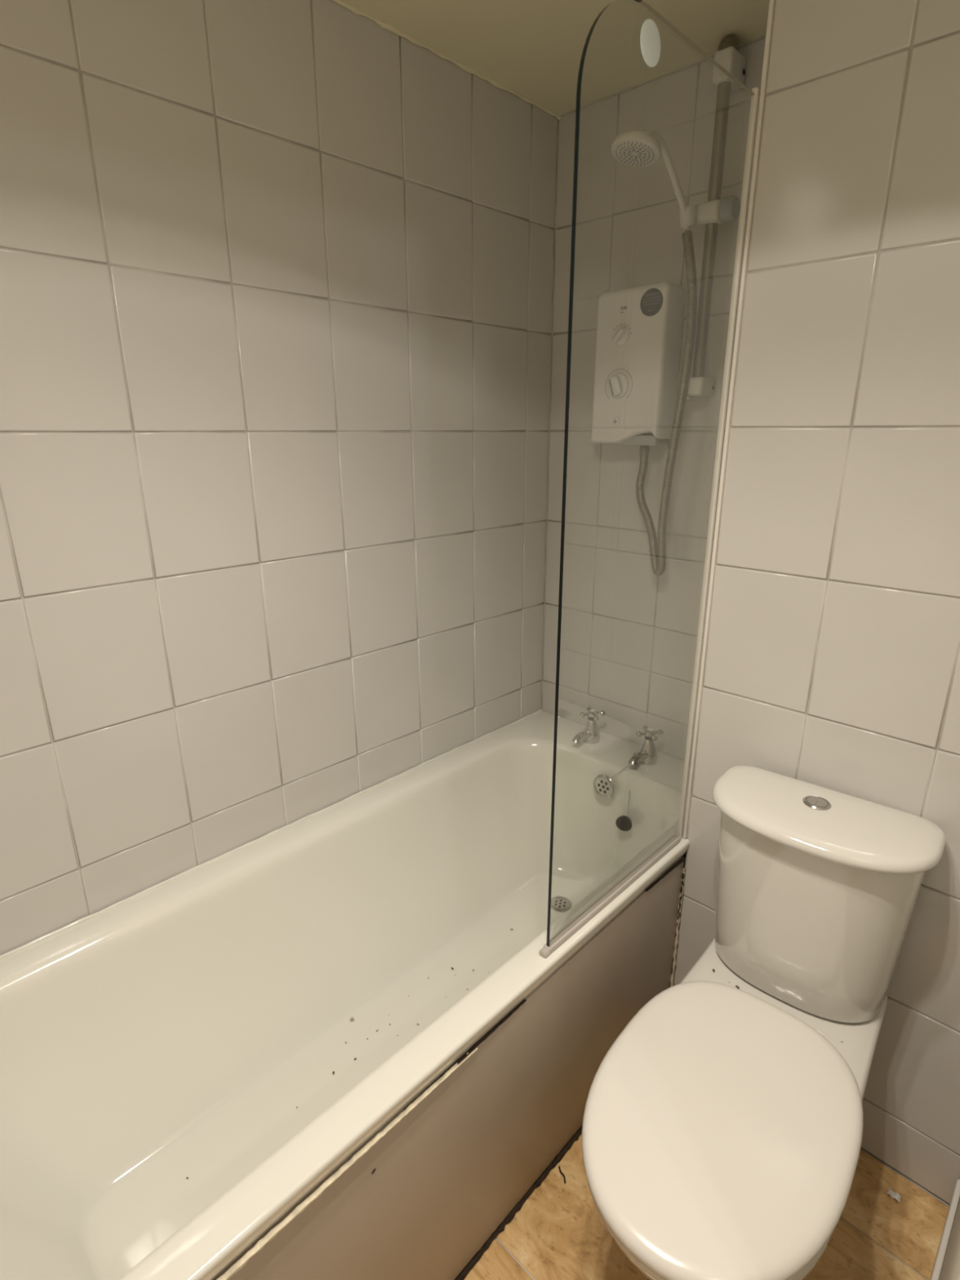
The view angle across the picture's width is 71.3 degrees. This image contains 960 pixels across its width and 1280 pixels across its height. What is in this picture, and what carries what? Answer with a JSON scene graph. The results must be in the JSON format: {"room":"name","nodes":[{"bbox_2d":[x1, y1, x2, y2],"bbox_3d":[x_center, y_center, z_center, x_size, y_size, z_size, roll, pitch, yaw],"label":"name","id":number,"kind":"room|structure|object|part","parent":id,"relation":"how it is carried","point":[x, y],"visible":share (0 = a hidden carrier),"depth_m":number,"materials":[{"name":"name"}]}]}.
{"room":"bathroom","nodes":[
{"label":"bathroom","id":0,"kind":"room"},
{"bbox_2d":[0,0,557,955],"bbox_3d":[-0.636,-0.066,1.255,0.121,2.134,2.520,16,23,41],"label":"wall","id":1,"kind":"structure","parent":0,"point":[276,276],"depth_m":1.27,"materials":[{"name":"tile"}]},
{"bbox_2d":[331,0,561,119],"bbox_3d":[-0.459,-1.107,1.027,0.015,0.015,1.901,16,23,41],"label":"trim","id":2,"kind":"structure","parent":1,"relation":"attached to","point":[354,10],"depth_m":1.39,"materials":[{"name":"paint"}]},
{"bbox_2d":[540,122,558,709],"bbox_3d":[0.197,-0.539,1.924,0.007,1.600,0.007,16,23,41],"label":"trim","id":3,"kind":"structure","parent":1,"relation":"attached to","point":[557,122],"depth_m":1.89,"materials":[{"name":"tile"}]},
{"bbox_2d":[342,0,769,115],"bbox_3d":[-0.142,-0.977,0.471,1.495,0.080,2.520,16,23,41],"label":"ceiling","id":4,"kind":"structure","parent":0,"point":[533,49],"depth_m":1.33,"materials":[{"name":"paint"}]},
{"bbox_2d":[541,37,765,916],"bbox_3d":[0.483,-0.243,1.817,0.683,2.134,0.121,16,23,41],"label":"wall","id":5,"kind":"structure","parent":0,"point":[628,632],"depth_m":1.74,"materials":[{"name":"tile"}]},
{"bbox_2d":[591,281,684,454],"bbox_3d":[0.374,-0.648,1.633,0.192,0.376,0.106,16,23,41],"label":"shower","id":6,"kind":"object","parent":5,"relation":"attached to","point":[639,329],"visible":1,"depth_m":1.59,"materials":[{"name":"white plastic"}]},
{"bbox_2d":[635,230,697,575],"bbox_3d":[0.438,-0.529,1.595,0.039,0.761,0.145,-8,19,-24],"label":"shower hose","id":7,"kind":"object","parent":6,"relation":"attached to","point":[658,556],"visible":1,"depth_m":1.58,"materials":[{"name":"silver metal"}]},
{"bbox_2d":[560,35,765,116],"bbox_3d":[0.441,-1.242,1.455,0.680,0.007,0.007,16,23,41],"label":"trim","id":8,"kind":"structure","parent":5,"relation":"attached to","point":[755,40],"depth_m":1.51,"materials":[{"name":"plastic"}]},
{"bbox_2d":[679,36,746,399],"bbox_3d":[0.495,-0.880,1.442,0.115,0.682,0.102,16,23,41],"label":"riser rail","id":9,"kind":"object","parent":5,"relation":"attached to","point":[715,211],"visible":0.88,"depth_m":1.41,"materials":[{"name":"white metal"}]},
{"bbox_2d":[611,128,689,230],"bbox_3d":[0.349,-0.941,1.371,0.098,0.153,0.219,16,23,41],"label":"handset","id":10,"kind":"object","parent":9,"relation":"attached to","point":[641,148],"visible":1,"depth_m":1.32,"materials":[{"name":"white plastic"}]},
{"bbox_3d":[0.378,-0.943,1.378,0.171,0.153,0.034,-13,22,-36],"label":"handle","id":11,"kind":"part","parent":10,"relation":"part of","materials":[{"name":"white plastic"}]},
{"bbox_3d":[0.524,-0.904,1.405,0.033,0.048,0.048,16,23,41],"label":"clamp knob","id":12,"kind":"part","parent":9,"relation":"part of","materials":[{"name":"grey plastic"}]},
{"bbox_2d":[462,933,949,1279],"bbox_3d":[-0.140,1.132,1.131,1.495,0.081,2.520,16,23,41],"label":"floor","id":13,"kind":"structure","parent":0,"point":[559,1232],"depth_m":1.20,"materials":[{"name":"wood"}]},
{"bbox_2d":[0,709,690,1279],"bbox_3d":[-0.140,0.727,1.426,0.697,0.528,1.700,16,23,41],"label":"bathtub","id":14,"kind":"object","parent":13,"relation":"on","point":[172,1031],"visible":0.88,"depth_m":1.25,"materials":[{"name":"ceramic"}]},
{"bbox_3d":[-0.021,0.847,1.095,0.019,0.466,1.348,16,23,41],"label":"panel","id":15,"kind":"part","parent":14,"relation":"part of","materials":[{"name":"paint"}]},
{"bbox_2d":[571,706,605,744],"bbox_3d":[0.307,0.253,1.912,0.059,0.096,0.117,12,21,33],"label":"tap","id":16,"kind":"object","parent":14,"relation":"on","point":[591,735],"visible":1,"depth_m":1.92,"materials":[{"name":"silver metal"}]},
{"bbox_3d":[0.291,0.277,1.908,0.026,0.032,0.081,16,23,41],"label":"spout","id":17,"kind":"part","parent":16,"relation":"part of","materials":[{"name":"silver metal"}]},
{"bbox_3d":[0.324,0.211,1.923,0.059,0.018,0.059,12,21,34],"label":"cross handle","id":18,"kind":"part","parent":16,"relation":"part of","materials":[{"name":"silver metal"}]},
{"bbox_2d":[611,751,637,831],"bbox_3d":[0.382,0.396,1.787,0.064,0.197,0.108,5,18,15],"label":"plug","id":19,"kind":"object","parent":14,"relation":"hanging from","point":[624,823],"visible":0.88,"depth_m":1.76,"materials":[{"name":"grey rubber"}]},
{"bbox_2d":[628,725,663,765],"bbox_3d":[0.441,0.292,1.790,0.059,0.096,0.117,12,21,33],"label":"tap","id":20,"kind":"object","parent":14,"relation":"on","point":[647,755],"visible":1,"depth_m":1.80,"materials":[{"name":"silver metal"}]},
{"bbox_3d":[0.424,0.315,1.785,0.026,0.032,0.081,16,23,41],"label":"spout","id":21,"kind":"part","parent":20,"relation":"part of","materials":[{"name":"silver metal"}]},
{"bbox_3d":[0.457,0.249,1.801,0.059,0.018,0.059,12,21,34],"label":"cross handle","id":22,"kind":"part","parent":20,"relation":"part of","materials":[{"name":"silver metal"}]},
{"bbox_2d":[538,0,759,958],"bbox_3d":[0.274,-0.166,1.110,0.016,1.385,0.488,16,23,41],"label":"screen","id":23,"kind":"object","parent":14,"relation":"on","point":[650,40],"visible":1,"depth_m":1.12,"materials":[{"name":"clear glass"}]},
{"bbox_2d":[558,1165,565,1183],"bbox_3d":[0.160,1.036,1.297,0.006,0.005,0.031,-5,18,-16],"label":"twig","id":24,"kind":"object","parent":13,"relation":"on","point":[560,1171],"visible":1,"depth_m":1.30,"materials":[{"name":"brown wood"}]},
{"bbox_2d":[582,765,946,1279],"bbox_3d":[0.420,0.708,1.076,0.358,0.762,0.703,14,22,38],"label":"toilet","id":25,"kind":"object","parent":13,"relation":"on","point":[722,1125],"visible":1,"depth_m":1.04,"materials":[{"name":"white ceramic"}]},
{"bbox_3d":[0.350,0.707,0.987,0.342,0.013,0.478,14,22,38],"label":"seat","id":26,"kind":"part","parent":25,"relation":"part of","materials":[{"name":"white plastic"}]},
{"bbox_3d":[0.350,0.687,0.981,0.348,0.024,0.484,14,22,38],"label":"seat lid","id":27,"kind":"part","parent":25,"relation":"part of","materials":[{"name":"white plastic"}]},
{"bbox_3d":[0.576,0.304,1.146,0.358,0.024,0.214,14,22,38],"label":"cistern lid","id":28,"kind":"part","parent":25,"relation":"part of","materials":[{"name":"white ceramic"}]},
{"bbox_2d":[886,1187,901,1202],"bbox_3d":[0.779,1.045,1.260,0.022,0.008,0.017,16,23,41],"label":"paper scrap","id":29,"kind":"object","parent":13,"relation":"on","point":[894,1195],"visible":1,"depth_m":1.26,"materials":[{"name":"white paper"}]},
{"bbox_2d":[673,0,959,1204],"bbox_3d":[0.784,-0.062,1.237,0.598,2.134,0.344,16,23,41],"label":"wall","id":30,"kind":"structure","parent":0,"point":[833,660],"depth_m":1.11,"materials":[{"name":"tile"}]},
{"bbox_2d":[683,0,775,839],"bbox_3d":[0.453,-0.332,1.240,0.007,1.612,0.012,16,23,41],"label":"trim","id":31,"kind":"structure","parent":30,"relation":"attached to","point":[771,2],"depth_m":1.20,"materials":[{"name":"white metal"}]},
{"bbox_2d":[938,1198,959,1279],"bbox_3d":[0.827,0.075,0.799,0.100,2.134,1.180,16,23,41],"label":"wall","id":32,"kind":"structure","parent":0,"point":[950,1270],"depth_m":0.92,"materials":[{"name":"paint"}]},
{"bbox_2d":[929,1179,959,1279],"bbox_3d":[0.624,1.092,0.980,0.010,0.084,0.708,16,23,41],"label":"trim","id":33,"kind":"structure","parent":32,"relation":"attached to","point":[939,1260],"depth_m":1.13,"materials":[{"name":"white"}]}
]}

